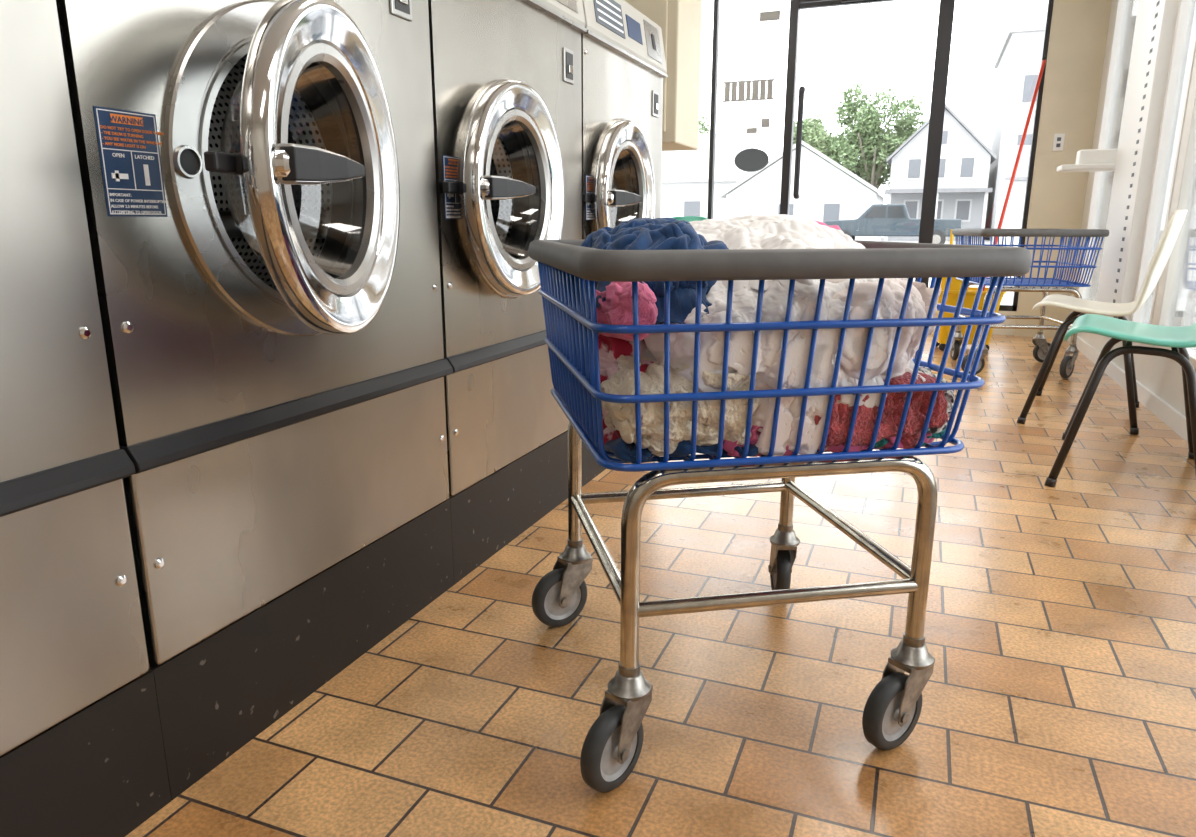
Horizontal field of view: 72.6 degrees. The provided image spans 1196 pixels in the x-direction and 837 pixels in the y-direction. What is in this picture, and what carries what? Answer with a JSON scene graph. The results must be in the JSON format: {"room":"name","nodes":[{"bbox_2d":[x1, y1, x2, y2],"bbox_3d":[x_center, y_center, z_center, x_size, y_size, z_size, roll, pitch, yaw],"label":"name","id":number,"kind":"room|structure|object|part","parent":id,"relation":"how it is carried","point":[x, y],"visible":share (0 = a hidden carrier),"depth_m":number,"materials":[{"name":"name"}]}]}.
{"room":"laundry","nodes":[
{"label":"laundry","id":0,"kind":"room"},
{"bbox_2d":[125,333,1195,836],"bbox_3d":[0.197,0.334,2.396,3.562,0.068,9.945,5,14,21],"label":"floor","id":1,"kind":"structure","parent":0,"point":[1059,697],"depth_m":1.57,"materials":[{"name":"tile"}]},
{"bbox_2d":[0,0,170,836],"bbox_3d":[-1.149,-0.133,0.816,1.015,1.577,0.811,5,14,21],"label":"washing machine","id":2,"kind":"object","parent":1,"relation":"on","point":[82,753],"visible":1,"depth_m":1.02,"materials":[{"name":"silver metal"}]},
{"bbox_3d":[-0.802,-0.281,0.640,0.026,0.845,0.800,5,14,21],"label":"panel","id":3,"kind":"part","parent":2,"relation":"part of","materials":[{"name":"silver metal"}]},
{"bbox_3d":[-0.792,0.146,0.739,0.047,0.037,0.807,5,14,21],"label":"moulding","id":4,"kind":"part","parent":2,"relation":"part of","materials":[{"name":"black"}]},
{"bbox_3d":[-0.802,0.302,0.780,0.026,0.303,0.800,5,14,21],"label":"panel","id":5,"kind":"part","parent":2,"relation":"part of","materials":[{"name":"silver metal"}]},
{"bbox_2d":[56,0,453,799],"bbox_3d":[-0.805,-0.305,1.533,1.114,1.577,0.811,5,14,21],"label":"washing machine","id":6,"kind":"object","parent":1,"relation":"on","point":[258,177],"visible":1,"depth_m":1.29,"materials":[{"name":"silver metal"}]},
{"bbox_3d":[-0.505,-0.457,1.375,0.026,0.845,0.800,5,14,21],"label":"panel","id":7,"kind":"part","parent":6,"relation":"part of","materials":[{"name":"silver metal"}]},
{"bbox_3d":[-0.505,0.126,1.515,0.026,0.303,0.800,5,14,21],"label":"panel","id":8,"kind":"part","parent":6,"relation":"part of","materials":[{"name":"silver metal"}]},
{"bbox_3d":[-0.495,-0.030,1.473,0.047,0.037,0.807,5,14,21],"label":"moulding","id":9,"kind":"part","parent":6,"relation":"part of","materials":[{"name":"black"}]},
{"bbox_2d":[220,62,351,277],"bbox_3d":[-0.480,-0.386,1.286,0.128,0.374,0.374,1,14,5],"label":"glass bowl","id":10,"kind":"object","parent":6,"relation":"on","point":[337,76],"depth_m":1.23,"materials":[{"name":"clear glass"}]},
{"bbox_3d":[-0.374,-0.347,1.124,0.026,0.051,0.160,5,14,21],"label":"lever handle","id":11,"kind":"part","parent":6,"relation":"part of","materials":[{"name":"black plastic"}]},
{"bbox_2d":[428,0,586,584],"bbox_3d":[-0.549,-0.484,2.282,1.026,1.577,0.814,5,14,21],"label":"washing machine","id":12,"kind":"object","parent":1,"relation":"on","point":[506,74],"visible":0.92,"depth_m":2.03,"materials":[{"name":"silver metal"}]},
{"bbox_3d":[-0.197,-0.207,2.208,0.047,0.037,0.807,5,14,21],"label":"moulding","id":13,"kind":"part","parent":12,"relation":"part of","materials":[{"name":"black"}]},
{"bbox_3d":[-0.207,-0.633,2.109,0.026,0.845,0.800,5,14,21],"label":"panel","id":14,"kind":"part","parent":12,"relation":"part of","materials":[{"name":"silver metal"}]},
{"bbox_3d":[-0.207,-0.051,2.249,0.026,0.303,0.800,5,14,21],"label":"panel","id":15,"kind":"part","parent":12,"relation":"part of","materials":[{"name":"silver metal"}]},
{"bbox_3d":[-0.193,-0.515,1.824,0.026,0.051,0.160,10,16,35],"label":"lever handle","id":16,"kind":"part","parent":12,"relation":"part of","materials":[{"name":"black plastic"}]},
{"bbox_2d":[490,121,527,258],"bbox_3d":[-0.255,-0.558,2.006,0.128,0.374,0.374,5,14,19],"label":"glass bowl","id":17,"kind":"object","parent":12,"relation":"on","point":[509,130],"depth_m":2.04,"materials":[{"name":"clear glass"}]},
{"bbox_3d":[-0.604,-1.168,2.141,0.908,0.181,0.800,5,14,21],"label":"control panel","id":18,"kind":"part","parent":12,"relation":"part of","materials":[{"name":"grey"}]},
{"bbox_3d":[-0.099,-1.188,2.217,0.026,0.119,0.170,5,14,21],"label":"coin plate","id":19,"kind":"part","parent":12,"relation":"part of","materials":[{"name":"silver metal"}]},
{"bbox_2d":[581,0,667,485],"bbox_3d":[-0.256,-0.662,3.019,1.015,1.577,0.811,5,14,21],"label":"washing machine","id":20,"kind":"object","parent":1,"relation":"on","point":[623,62],"visible":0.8,"depth_m":2.67,"materials":[{"name":"silver metal"}]},
{"bbox_3d":[0.090,-0.809,2.844,0.026,0.845,0.800,5,14,21],"label":"panel","id":21,"kind":"part","parent":20,"relation":"part of","materials":[{"name":"silver metal"}]},
{"bbox_2d":[617,150,629,159],"bbox_3d":[0.036,-0.737,2.748,0.128,0.374,0.374,5,14,21],"label":"glass bowl","id":22,"kind":"object","parent":20,"relation":"on","point":[621,154],"depth_m":2.78,"materials":[{"name":"clear glass"}]},
{"bbox_3d":[0.092,-0.693,2.565,0.026,0.051,0.160,10,17,37],"label":"lever handle","id":23,"kind":"part","parent":20,"relation":"part of","materials":[{"name":"silver metal"}]},
{"bbox_3d":[-0.306,-1.345,2.876,0.908,0.181,0.800,5,14,21],"label":"control panel","id":24,"kind":"part","parent":20,"relation":"part of","materials":[{"name":"grey metal"}]},
{"bbox_3d":[0.198,-1.364,2.951,0.026,0.119,0.170,5,14,21],"label":"coin plate","id":25,"kind":"part","parent":20,"relation":"part of","materials":[{"name":"silver metal"}]},
{"bbox_2d":[667,216,703,223],"bbox_3d":[0.623,-1.157,6.532,0.746,0.908,0.509,8,16,31],"label":"plastic chair","id":26,"kind":"object","parent":1,"relation":"on","point":[690,219],"visible":0.08,"depth_m":6.64,"materials":[{"name":"teal plastic"}]},
{"bbox_2d":[528,239,1031,792],"bbox_3d":[0.228,0.096,1.491,0.664,0.817,0.726,-3,14,-10],"label":"cart","id":27,"kind":"object","parent":1,"relation":"on","point":[568,272],"visible":0.88,"depth_m":1.21,"materials":[{"name":"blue metal"}]},
{"bbox_3d":[0.236,0.158,1.507,0.509,0.323,0.547,-3,14,-10],"label":"chrome frame","id":28,"kind":"part","parent":27,"relation":"part of","materials":[{"name":"silver metal"}]},
{"bbox_2d":[575,214,957,462],"bbox_3d":[0.230,-0.176,1.415,0.573,0.349,0.641,-2,14,-10],"label":"pile","id":29,"kind":"object","parent":27,"relation":"in","point":[763,231],"visible":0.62,"depth_m":1.15,"materials":[{"name":"grey fabric"}]},
{"bbox_3d":[0.075,-0.247,1.288,0.178,0.132,0.385,0,14,1],"label":"denim leg","id":30,"kind":"part","parent":29,"relation":"part of","materials":[{"name":"blue fabric"}]},
{"bbox_2d":[751,387,837,452],"bbox_3d":[0.263,-0.042,1.234,0.207,0.170,0.148,-5,14,-18],"label":"towel","id":31,"kind":"object","parent":29,"relation":"hanging from","point":[790,407],"depth_m":1.17,"materials":[{"name":"fabric"}]},
{"bbox_2d":[831,369,932,448],"bbox_3d":[0.406,-0.025,1.249,0.220,0.129,0.133,-4,14,-18],"label":"towel","id":32,"kind":"object","parent":29,"relation":"hanging from","point":[842,408],"depth_m":1.20,"materials":[{"name":"red fabric"}]},
{"bbox_2d":[843,278,929,385],"bbox_3d":[0.431,-0.140,1.204,0.116,0.197,0.250,11,18,39],"label":"cloth","id":33,"kind":"object","parent":29,"relation":"hanging from","point":[864,291],"depth_m":1.15,"materials":[{"name":"fabric"}]},
{"bbox_2d":[538,262,1005,471],"bbox_3d":[0.236,-0.141,1.435,0.627,0.287,0.699,-3,14,-10],"label":"wire basket","id":34,"kind":"object","parent":27,"relation":"on","point":[567,290],"depth_m":1.14,"materials":[{"name":"blue metal"}]},
{"bbox_2d":[929,229,1005,350],"bbox_3d":[2.511,-0.876,5.559,0.433,0.808,0.355,2,14,9],"label":"bucket","id":35,"kind":"object","parent":1,"relation":"on","point":[955,285],"depth_m":5.44,"materials":[{"name":"yellow plastic"}]},
{"bbox_2d":[982,60,1045,290],"bbox_3d":[2.848,-1.554,5.674,0.134,1.880,0.951,13,18,42],"label":"mop","id":36,"kind":"object","parent":1,"relation":"on","point":[1043,61],"visible":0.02,"depth_m":5.71,"materials":[{"name":"red"}]},
{"bbox_3d":[2.868,-1.559,5.694,0.023,1.880,0.894,13,18,42],"label":"handle","id":37,"kind":"part","parent":36,"relation":"part of","materials":[{"name":"red"}]},
{"bbox_2d":[950,229,1108,378],"bbox_3d":[2.469,-0.698,4.798,0.693,0.817,0.764,2,14,9],"label":"cart","id":38,"kind":"object","parent":1,"relation":"on","point":[1046,285],"visible":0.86,"depth_m":4.56,"materials":[{"name":"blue metal"}]},
{"bbox_3d":[2.469,-0.636,4.813,0.509,0.323,0.547,2,14,9],"label":"chrome frame","id":39,"kind":"part","parent":38,"relation":"part of","materials":[{"name":"silver metal"}]},
{"bbox_2d":[955,235,1103,286],"bbox_3d":[2.469,-0.935,4.742,0.627,0.287,0.699,2,14,9],"label":"wire basket","id":40,"kind":"object","parent":38,"relation":"on","point":[965,239],"depth_m":4.53,"materials":[{"name":"blue metal"}]},
{"bbox_2d":[1017,210,1187,434],"bbox_3d":[2.231,-0.457,3.615,0.509,0.908,0.746,9,16,32],"label":"plastic chair","id":41,"kind":"object","parent":1,"relation":"on","point":[1080,307],"visible":0.94,"depth_m":3.49,"materials":[{"name":"beige plastic"}]},
{"bbox_2d":[1044,314,1195,486],"bbox_3d":[1.888,-0.254,2.769,0.509,0.908,0.746,9,16,32],"label":"plastic chair","id":42,"kind":"object","parent":1,"relation":"on","point":[1181,338],"visible":1,"depth_m":2.68,"materials":[{"name":"teal plastic"}]},
{"bbox_2d":[992,311,1016,334],"bbox_3d":[2.007,-2.156,6.524,3.392,2.848,0.102,5,14,21],"label":"wall","id":43,"kind":"structure","parent":0,"point":[1007,321],"depth_m":6.33,"materials":[{"name":"beige paint"}]},
{"bbox_2d":[707,0,719,216],"bbox_3d":[0.975,-2.351,6.881,1.182,2.295,0.094,5,14,21],"label":"frame","id":44,"kind":"object","parent":43,"relation":"attached to","point":[716,17],"visible":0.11,"depth_m":6.79,"materials":[{"name":"brown metal"}]},
{"bbox_2d":[841,0,866,2],"bbox_3d":[2.046,-3.210,6.180,0.382,0.060,0.051,5,14,21],"label":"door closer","id":45,"kind":"structure","parent":43,"relation":"in","point":[842,1],"depth_m":6.22,"materials":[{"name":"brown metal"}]},
{"bbox_2d":[780,0,954,286],"bbox_3d":[2.083,-2.061,6.492,1.198,2.678,0.110,5,14,21],"label":"frame","id":46,"kind":"object","parent":43,"relation":"attached to","point":[946,10],"visible":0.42,"depth_m":6.32,"materials":[{"name":"brown metal"}]},
{"bbox_3d":[2.066,-2.095,6.489,1.020,2.576,0.005,5,14,21],"label":"pane","id":47,"kind":"object","parent":46,"relation":"in","visible":0},
{"bbox_2d":[793,86,805,198],"bbox_3d":[1.625,-2.220,6.571,0.042,0.869,0.099,5,14,21],"label":"door handle","id":48,"kind":"object","parent":47,"relation":"attached to","point":[802,89],"depth_m":6.53,"materials":[{"name":"brown metal"}]},
{"bbox_2d":[998,0,1053,310],"bbox_3d":[2.948,-2.074,6.144,0.642,2.490,0.068,5,14,21],"label":"frame","id":49,"kind":"object","parent":43,"relation":"attached to","point":[1013,307],"visible":0.61,"depth_m":6.01,"materials":[{"name":"brown metal"}]},
{"bbox_2d":[1066,330,1187,442],"bbox_3d":[1.758,0.413,1.755,0.017,0.076,9.724,5,14,21],"label":"baseboard","id":50,"kind":"structure","parent":43,"relation":"attached to","point":[1165,412],"depth_m":3.85,"materials":[{"name":"white wood"}]},
{"bbox_3d":[0.971,-2.353,6.871,1.182,2.252,0.005,5,14,21],"label":"pane","id":51,"kind":"object","parent":43,"relation":"attached to","visible":0},
{"bbox_2d":[722,79,774,101],"bbox_3d":[1.233,-2.689,6.676,0.425,0.157,0.008,5,14,21],"label":"lettering","id":52,"kind":"object","parent":51,"relation":"attached to","point":[755,85],"visible":1,"depth_m":6.67,"materials":[{"name":"grey paint"}]},
{"bbox_2d":[734,148,768,171],"bbox_3d":[1.279,-2.153,6.782,0.289,0.187,0.001,5,14,21],"label":"sticker","id":53,"kind":"object","parent":51,"relation":"attached to","point":[752,159],"visible":1,"depth_m":6.78,"materials":[{"name":"grey plastic"}]},
{"bbox_2d":[747,10,779,133],"bbox_3d":[1.340,-2.801,6.606,0.230,0.918,0.008,5,14,21],"label":"stickers","id":54,"kind":"object","parent":51,"relation":"attached to","point":[769,15],"visible":1,"depth_m":6.51,"materials":[{"name":"grey"}]},
{"bbox_2d":[1014,0,1111,337],"bbox_3d":[3.449,-2.017,5.945,0.442,2.848,0.153,5,14,21],"label":"wall","id":55,"kind":"structure","parent":0,"point":[1079,28],"depth_m":5.87,"materials":[{"name":"beige paint"}]},
{"bbox_2d":[1052,133,1064,150],"bbox_3d":[3.340,-2.003,5.903,0.068,0.119,0.009,5,14,21],"label":"wall outlet","id":56,"kind":"object","parent":55,"relation":"attached to","point":[1058,143],"visible":1,"depth_m":5.90,"materials":[{"name":"white plastic"}]},
{"bbox_2d":[1070,311,1195,416],"bbox_3d":[1.823,-0.934,1.433,0.102,2.848,9.775,5,14,21],"label":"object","id":57,"kind":"structure","parent":0,"point":[1160,375],"depth_m":3.81,"materials":[{"name":"white paint"}]},
{"bbox_2d":[1071,0,1195,367],"bbox_3d":[2.459,-1.313,3.029,0.119,2.261,6.154,5,14,21],"label":"posts","id":58,"kind":"object","parent":57,"relation":"attached to","point":[1187,151],"visible":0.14,"depth_m":3.76,"materials":[{"name":"white paint"}]},
{"bbox_2d":[1078,0,1195,352],"bbox_3d":[2.433,-1.319,3.019,0.060,2.244,6.120,5,14,21],"label":"wall","id":59,"kind":"structure","parent":57,"relation":"attached to","point":[1182,312],"depth_m":4.09,"materials":[{"name":"painted plaster"},{"name":"drywall"}]},
{"bbox_2d":[1096,0,1178,320],"bbox_3d":[2.930,-1.652,4.368,0.085,2.227,0.654,5,14,21],"label":"upright","id":60,"kind":"object","parent":59,"relation":"attached to","point":[1165,22],"visible":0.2,"depth_m":4.28,"materials":[{"name":"white metal"}]},
{"bbox_2d":[1056,149,1116,171],"bbox_3d":[2.948,-1.550,4.893,0.306,0.119,0.212,5,14,21],"label":"shelf","id":61,"kind":"object","parent":60,"relation":"attached to","point":[1090,160],"visible":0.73,"depth_m":4.82,"materials":[{"name":"white plastic"}]},
{"bbox_2d":[1113,0,1159,302],"bbox_3d":[2.825,-1.635,4.213,0.006,2.063,0.051,5,14,21],"label":"upright holes","id":62,"kind":"object","parent":60,"relation":"attached to","point":[1142,108],"depth_m":4.26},
{"bbox_3d":[-1.420,-1.232,2.675,0.085,2.848,9.775,5,14,21],"label":"wall","id":63,"kind":"structure","parent":0,"visible":0},
{"bbox_2d":[624,0,701,150],"bbox_3d":[-0.102,-2.019,4.151,1.182,1.241,0.442,5,14,21],"label":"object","id":64,"kind":"structure","parent":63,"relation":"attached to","point":[680,21],"depth_m":3.90,"materials":[{"name":"beige paint"}]},
{"bbox_3d":[-0.065,-1.963,3.915,0.833,1.139,0.017,5,14,21],"label":"cabinet door","id":65,"kind":"part","parent":64,"relation":"part of","materials":[{"name":"beige paint"}]},
{"label":"outside","id":66,"kind":"structure","parent":0,"visible":0},
{"bbox_2d":[661,132,756,182],"bbox_3d":[2.376,-14.135,44.312,11.730,2.720,3.740,5,14,21],"label":"roof","id":67,"kind":"structure","parent":66,"point":[681,165],"depth_m":42.81,"materials":[{"name":"white"}]},
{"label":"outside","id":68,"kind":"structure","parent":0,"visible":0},
{"bbox_2d":[1000,294,1012,304],"bbox_3d":[3.492,-1.165,8.838,102.000,0.076,4.743,5,14,21],"label":"sidewalk","id":69,"kind":"structure","parent":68,"point":[1007,299],"depth_m":9.78,"materials":[{"name":"white concrete"}]},
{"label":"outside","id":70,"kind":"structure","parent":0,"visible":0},
{"bbox_2d":[881,236,1017,293],"bbox_3d":[15.576,-8.177,38.703,204.000,0.213,187.000,5,14,21],"label":"ground","id":71,"kind":"structure","parent":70,"point":[882,237],"depth_m":42.13,"materials":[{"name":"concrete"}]},
{"bbox_2d":[699,116,709,133],"bbox_3d":[4.820,-18.633,60.334,6.961,10.048,7.997,-5,15,-22],"label":"tree","id":72,"kind":"object","parent":71,"relation":"on","point":[704,128],"visible":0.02,"depth_m":59.37,"materials":[{"name":"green plant"}]},
{"bbox_2d":[661,144,883,240],"bbox_3d":[5.681,-12.282,43.605,18.190,5.483,10.200,5,14,21],"label":"house","id":73,"kind":"structure","parent":71,"relation":"on","point":[821,182],"depth_m":37.25,"materials":[{"name":"white"}]},
{"bbox_2d":[684,201,699,215],"bbox_3d":[3.704,-10.854,42.842,3.400,1.105,0.051,5,14,21],"label":"windows","id":74,"kind":"structure","parent":73,"relation":"in","point":[691,208],"depth_m":42.32,"materials":[{"name":"grey glass"}]},
{"bbox_2d":[720,141,889,199],"bbox_3d":[10.396,-12.026,39.878,7.225,2.456,7.310,5,14,21],"label":"roof","id":75,"kind":"structure","parent":73,"relation":"on","point":[723,194],"depth_m":36.72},
{"bbox_2d":[778,204,839,220],"bbox_3d":[9.576,-9.295,37.079,2.720,0.935,0.051,5,14,21],"label":"windows","id":76,"kind":"structure","parent":73,"relation":"in","point":[831,211],"depth_m":36.71,"materials":[{"name":"grey glass"}]},
{"bbox_2d":[793,115,856,176],"bbox_3d":[13.955,-15.475,52.490,5.189,7.566,5.199,-3,14,-12],"label":"tree","id":77,"kind":"object","parent":71,"relation":"on","point":[814,134],"visible":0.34,"depth_m":50.23,"materials":[{"name":"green plant"}]},
{"bbox_2d":[823,82,925,192],"bbox_3d":[17.673,-16.179,51.292,6.738,9.494,7.013,5,14,21],"label":"tree","id":78,"kind":"object","parent":71,"relation":"on","point":[869,141],"visible":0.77,"depth_m":49.83,"materials":[{"name":"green plant"}]},
{"bbox_2d":[830,204,961,243],"bbox_3d":[11.755,-7.750,32.828,5.309,1.700,1.887,5,14,21],"label":"pickup truck","id":79,"kind":"object","parent":71,"relation":"on","point":[878,219],"visible":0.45,"depth_m":31.94,"materials":[{"name":"grey paint"}]},
{"bbox_2d":[884,192,988,240],"bbox_3d":[18.572,-11.100,44.868,5.100,2.592,0.170,5,14,21],"label":"porch posts","id":80,"kind":"object","parent":71,"relation":"on","point":[986,193],"visible":0.6,"depth_m":44.01,"materials":[{"name":"white wood"}]},
{"bbox_2d":[888,109,990,240],"bbox_3d":[20.877,-14.656,50.033,5.100,7.098,10.200,5,14,21],"label":"house","id":81,"kind":"structure","parent":71,"relation":"on","point":[960,142],"depth_m":45.20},
{"bbox_2d":[885,188,992,193],"bbox_3d":[18.743,-12.565,44.964,5.440,0.213,1.445,5,14,21],"label":"porch roof","id":82,"kind":"structure","parent":81,"relation":"attached to","point":[942,190],"depth_m":44.21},
{"bbox_2d":[904,131,976,221],"bbox_3d":[19.056,-13.466,45.386,3.562,4.862,0.060,5,14,21],"label":"windows","id":83,"kind":"structure","parent":81,"relation":"in","point":[967,165],"depth_m":45.34,"materials":[{"name":"grey glass"}]},
{"bbox_2d":[887,103,995,167],"bbox_3d":[20.877,-16.867,49.502,5.610,2.975,10.710,5,14,21],"label":"roof","id":84,"kind":"structure","parent":81,"relation":"on","point":[993,156],"depth_m":44.57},
{"bbox_2d":[993,145,1030,243],"bbox_3d":[21.861,-10.765,39.106,4.845,4.632,7.140,5,14,21],"label":"house","id":85,"kind":"structure","parent":71,"relation":"on","point":[1013,216],"depth_m":37.28,"materials":[{"name":"white"}]},
{"bbox_2d":[985,30,1044,240],"bbox_3d":[28.062,-16.430,49.045,7.650,11.008,11.050,5,14,21],"label":"house","id":86,"kind":"structure","parent":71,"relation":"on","point":[1021,57],"depth_m":44.98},
{"bbox_2d":[994,23,1044,68],"bbox_3d":[28.062,-21.947,47.721,7.990,0.340,11.390,5,14,21],"label":"parapet","id":87,"kind":"object","parent":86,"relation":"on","point":[1039,26],"visible":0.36,"depth_m":43.90,"materials":[{"name":"white"}]},
{"bbox_2d":[1017,74,1038,144],"bbox_3d":[25.631,-14.867,44.266,5.100,7.395,0.060,5,14,21],"label":"building windows","id":88,"kind":"structure","parent":86,"relation":"attached to","point":[1030,81],"depth_m":44.40,"materials":[{"name":"grey glass"}]}
]}

